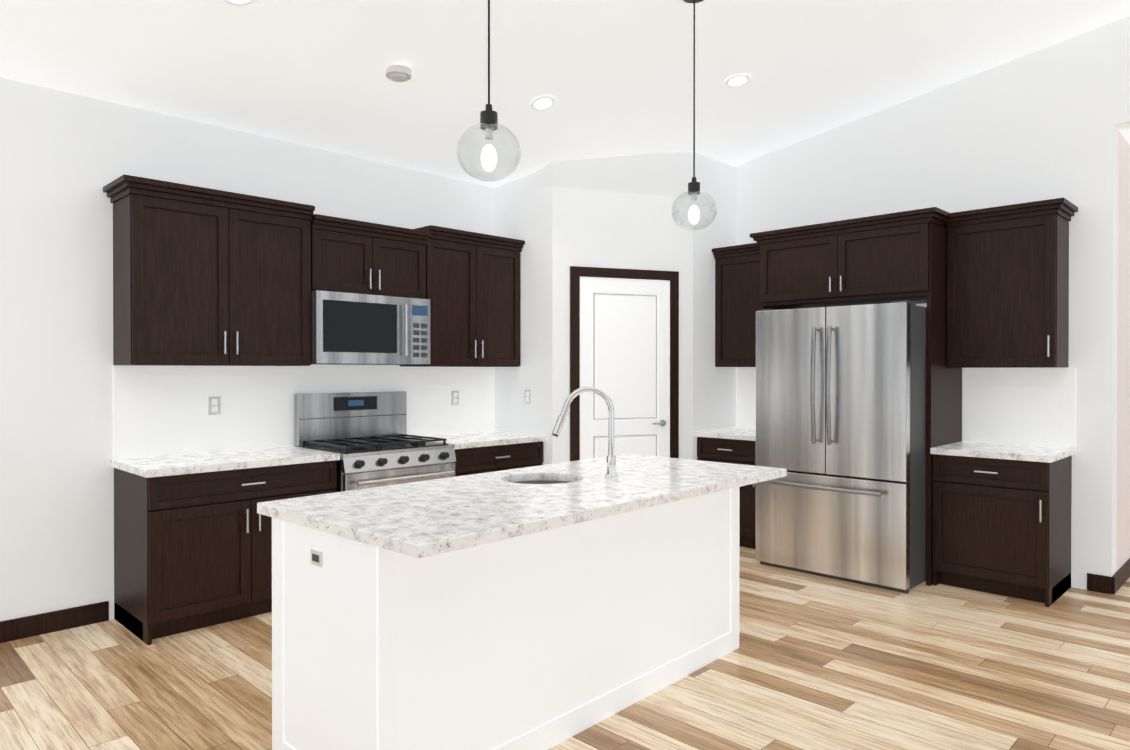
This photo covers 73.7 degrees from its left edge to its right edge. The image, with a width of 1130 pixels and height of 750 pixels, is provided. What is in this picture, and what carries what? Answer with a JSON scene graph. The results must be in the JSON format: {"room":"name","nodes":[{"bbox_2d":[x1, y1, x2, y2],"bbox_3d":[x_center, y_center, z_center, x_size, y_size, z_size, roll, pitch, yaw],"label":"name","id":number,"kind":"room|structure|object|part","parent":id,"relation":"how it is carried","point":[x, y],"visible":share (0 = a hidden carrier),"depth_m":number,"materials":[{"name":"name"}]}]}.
{"room":"kitchen","nodes":[
{"label":"kitchen","id":0,"kind":"room"},
{"bbox_2d":[0,77,493,620],"bbox_3d":[-2.573,-0.746,4.458,0.177,4.300,9.360,0,0,45],"label":"wall","id":1,"kind":"structure","parent":0,"point":[78,409],"depth_m":4.29,"materials":[{"name":"paint"}]},
{"bbox_2d":[0,601,108,642],"bbox_3d":[-4.211,1.359,2.701,0.016,0.110,4.540,0,0,45],"label":"baseboard","id":2,"kind":"structure","parent":1,"relation":"attached to","point":[41,624],"depth_m":4.12,"materials":[{"name":"brown wood"}]},
{"bbox_2d":[103,174,314,365],"bbox_3d":[-2.109,-0.564,4.538,0.400,1.015,1.085,0,0,45],"label":"upper cabinet","id":3,"kind":"object","parent":1,"relation":"attached to","point":[202,276],"visible":1,"depth_m":4.37,"materials":[{"name":"brown wood"}]},
{"bbox_2d":[208,396,220,414],"bbox_3d":[-2.197,0.192,4.724,0.009,0.116,0.072,0,0,45],"label":"outlet","id":4,"kind":"object","parent":1,"relation":"attached to","point":[214,402],"depth_m":4.72,"materials":[{"name":"white plastic"}]},
{"bbox_2d":[311,214,429,298],"bbox_3d":[-1.417,-0.786,5.237,0.400,0.480,0.878,0,0,45],"label":"upper cabinet","id":5,"kind":"object","parent":1,"relation":"attached to","point":[355,256],"visible":0.92,"depth_m":5.09,"materials":[{"name":"brown wood"}]},
{"bbox_2d":[311,290,429,364],"bbox_3d":[-1.399,-0.306,5.222,0.451,0.469,0.872,0,0,45],"label":"microwave","id":6,"kind":"object","parent":5,"relation":"attached to","point":[355,329],"visible":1,"depth_m":5.05,"materials":[{"name":"grey metal"}]},
{"bbox_2d":[451,391,458,404],"bbox_3d":[-0.882,0.184,6.054,0.009,0.116,0.072,0,0,45],"label":"outlet","id":7,"kind":"object","parent":1,"relation":"attached to","point":[454,394],"depth_m":6.05,"materials":[{"name":"white plastic"}]},
{"bbox_2d":[400,225,524,366],"bbox_3d":[-0.785,-0.572,5.878,0.400,1.015,0.915,0,0,45],"label":"upper cabinet","id":8,"kind":"object","parent":1,"relation":"attached to","point":[473,287],"visible":0.9,"depth_m":5.74,"materials":[{"name":"brown wood"}]},
{"bbox_2d":[493,162,551,464],"bbox_3d":[-0.312,-0.756,6.139,0.710,4.300,0.129,0,0,45],"label":"wall","id":9,"kind":"structure","parent":0,"point":[522,208],"depth_m":6.02,"materials":[{"name":"paint"}]},
{"bbox_2d":[524,389,530,403],"bbox_3d":[-0.300,0.174,6.049,0.072,0.116,0.009,0,0,45],"label":"outlet","id":10,"kind":"object","parent":9,"relation":"attached to","point":[527,392],"depth_m":6.04,"materials":[{"name":"white plastic"}]},
{"bbox_2d":[0,546,1129,749],"bbox_3d":[1.318,1.442,3.043,7.800,0.060,12.800,0,0,45],"label":"floor","id":11,"kind":"structure","parent":0,"point":[813,662],"depth_m":3.45,"materials":[{"name":"brown wood"}]},
{"bbox_2d":[110,446,339,644],"bbox_3d":[-1.996,0.944,4.478,0.658,0.920,1.086,0,0,45],"label":"base cabinet","id":12,"kind":"object","parent":11,"relation":"on","point":[192,541],"visible":0.75,"depth_m":4.16,"materials":[{"name":"brown wood"}]},
{"bbox_2d":[294,391,455,491],"bbox_3d":[-1.272,0.762,5.136,0.743,1.275,0.846,0,0,45],"label":"gas range","id":13,"kind":"object","parent":11,"relation":"on","point":[364,434],"visible":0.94,"depth_m":5.11,"materials":[{"name":"silver metal"}]},
{"bbox_2d":[410,431,546,476],"bbox_3d":[-0.688,0.936,5.801,0.658,0.920,0.900,0,0,45],"label":"base cabinet","id":14,"kind":"object","parent":11,"relation":"on","point":[483,452],"visible":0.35,"depth_m":5.62,"materials":[{"name":"brown wood"}]},
{"bbox_2d":[272,490,738,749],"bbox_3d":[-0.086,0.961,3.318,0.680,0.900,2.173,0,0,43],"label":"kitchen island","id":15,"kind":"object","parent":11,"relation":"on","point":[545,607],"depth_m":2.70,"materials":[{"name":"white"}]},
{"bbox_2d":[257,454,786,561],"bbox_3d":[-0.017,0.491,3.280,0.998,0.039,2.244,0,0,43],"label":"island countertop","id":16,"kind":"structure","parent":15,"relation":"on","point":[429,518],"depth_m":2.82,"materials":[{"name":"white stone"}]},
{"bbox_2d":[509,474,576,485],"bbox_3d":[-0.105,0.600,3.443,0.400,0.205,0.400,0,0,43],"label":"sink","id":17,"kind":"object","parent":16,"relation":"in","point":[542,479],"depth_m":3.62,"materials":[{"name":"silver metal"}]},
{"bbox_2d":[552,386,620,477],"bbox_3d":[0.108,0.261,3.441,0.261,0.418,0.233,0,0,43],"label":"faucet","id":18,"kind":"object","parent":16,"relation":"on","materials":[{"name":"silver metal"}]},
{"bbox_2d":[694,427,755,548],"bbox_3d":[1.517,0.932,6.313,0.595,0.920,0.658,0,0,45],"label":"base cabinet","id":19,"kind":"object","parent":11,"relation":"on","point":[736,445],"visible":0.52,"depth_m":6.04,"materials":[{"name":"brown wood"}]},
{"bbox_2d":[756,300,926,593],"bbox_3d":[2.079,0.459,5.455,1.075,1.877,1.031,0,0,45],"label":"refrigerator","id":20,"kind":"object","parent":11,"relation":"on","point":[841,414],"visible":0.98,"depth_m":5.05,"materials":[{"name":"grey metal"}]},
{"bbox_2d":[930,441,1074,606],"bbox_3d":[2.882,0.941,4.965,0.685,0.920,0.658,0,0,45],"label":"base cabinet","id":21,"kind":"object","parent":11,"relation":"on","point":[1001,519],"visible":1,"depth_m":4.76,"materials":[{"name":"brown wood"}]},
{"bbox_2d":[0,0,1129,187],"bbox_3d":[0.145,-2.147,1.763,7.900,1.213,9.360,0,0,45],"label":"ceiling","id":22,"kind":"structure","parent":0,"point":[613,78],"depth_m":4.57,"materials":[{"name":"paint"}]},
{"bbox_2d":[223,0,255,6],"bbox_3d":[-1.569,-1.833,3.614,0.168,0.062,0.170,0,0,45],"label":"recessed light","id":23,"kind":"object","parent":22,"relation":"in","point":[240,3],"visible":1,"depth_m":3.67,"materials":[{"name":"white paint"}]},
{"bbox_2d":[385,64,410,81],"bbox_3d":[-0.981,-1.772,4.439,0.150,0.055,0.150,0,0,45],"label":"smoke detector","id":24,"kind":"object","parent":22,"relation":"in","point":[398,73],"visible":0.92,"depth_m":4.39,"materials":[{"name":"white plastic"}]},
{"bbox_2d":[456,0,520,180],"bbox_3d":[-0.286,-1.401,2.826,0.241,1.338,0.241,0,0,45],"label":"pendant light","id":25,"kind":"object","parent":22,"relation":"hanging from","point":[488,123],"visible":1,"depth_m":2.81,"materials":[{"name":"clear glass"}]},
{"bbox_2d":[530,95,554,110],"bbox_3d":[-0.149,-1.836,5.079,0.168,0.064,0.170,0,0,45],"label":"recessed light","id":26,"kind":"object","parent":22,"relation":"in","point":[542,102],"visible":1,"depth_m":5.07,"materials":[{"name":"white paint"}]},
{"bbox_2d":[671,0,716,230],"bbox_3d":[0.690,-1.415,4.026,0.241,1.282,0.241,0,0,45],"label":"pendant light","id":27,"kind":"object","parent":22,"relation":"hanging from","point":[693,192],"visible":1,"depth_m":4.02,"materials":[{"name":"clear glass"}]},
{"bbox_2d":[725,73,750,86],"bbox_3d":[1.165,-1.991,5.086,0.170,0.039,0.170,0,0,45],"label":"recessed light","id":28,"kind":"object","parent":22,"relation":"in","point":[738,80],"visible":0.94,"depth_m":5.07,"materials":[{"name":"white paint"}]},
{"bbox_2d":[552,152,692,463],"bbox_3d":[0.474,-0.756,6.089,1.239,4.300,0.183,0,0,-20],"label":"wall","id":29,"kind":"structure","parent":0,"point":[622,289],"depth_m":6.05,"materials":[{"name":"paint"}]},
{"bbox_3d":[0.488,0.272,6.058,0.426,2.245,0.868,0,0,45],"label":"casing trim","id":30,"kind":"part","parent":29,"relation":"part of","materials":[{"name":"brown wood"}]},
{"bbox_2d":[693,153,736,459],"bbox_3d":[1.259,-0.759,6.555,0.120,4.300,0.670,0,0,45],"label":"wall","id":31,"kind":"structure","parent":0,"point":[714,397],"depth_m":6.45,"materials":[{"name":"paint"}]},
{"bbox_2d":[736,16,1129,589],"bbox_3d":[3.411,-0.750,5.005,7.600,4.300,0.168,0,0,45],"label":"wall","id":32,"kind":"structure","parent":0,"point":[1048,123],"depth_m":5.15,"materials":[{"name":"paint"}]},
{"bbox_2d":[712,243,759,366],"bbox_3d":[1.608,-0.576,6.396,0.595,1.015,0.400,0,0,45],"label":"upper cabinet","id":33,"kind":"object","parent":32,"relation":"attached to","point":[737,287],"visible":0.48,"depth_m":6.35,"materials":[{"name":"brown wood"}]},
{"bbox_2d":[754,211,946,309],"bbox_3d":[2.187,-0.800,5.647,1.272,0.535,0.650,0,0,45],"label":"upper cabinet","id":34,"kind":"object","parent":32,"relation":"attached to","point":[888,258],"depth_m":5.33,"materials":[{"name":"brown wood"}]},
{"bbox_2d":[945,197,1077,367],"bbox_3d":[2.977,-0.575,5.044,0.695,1.050,0.400,0,0,45],"label":"upper cabinet","id":35,"kind":"object","parent":32,"relation":"attached to","point":[1007,286],"visible":0.98,"depth_m":4.93,"materials":[{"name":"brown wood"}]},
{"bbox_2d":[1116,128,1129,571],"bbox_3d":[6.045,-0.159,4.942,3.760,3.120,3.440,0,0,45],"label":"wall","id":36,"kind":"structure","parent":0,"point":[1123,440],"depth_m":5.09,"materials":[{"name":"paint"}]},
{"bbox_2d":[1087,558,1129,593],"bbox_3d":[4.667,1.339,6.085,0.146,0.110,3.466,0,0,45],"label":"baseboard","id":37,"kind":"structure","parent":36,"relation":"attached to","point":[1116,581],"depth_m":4.87,"materials":[{"name":"brown wood"}]}
]}

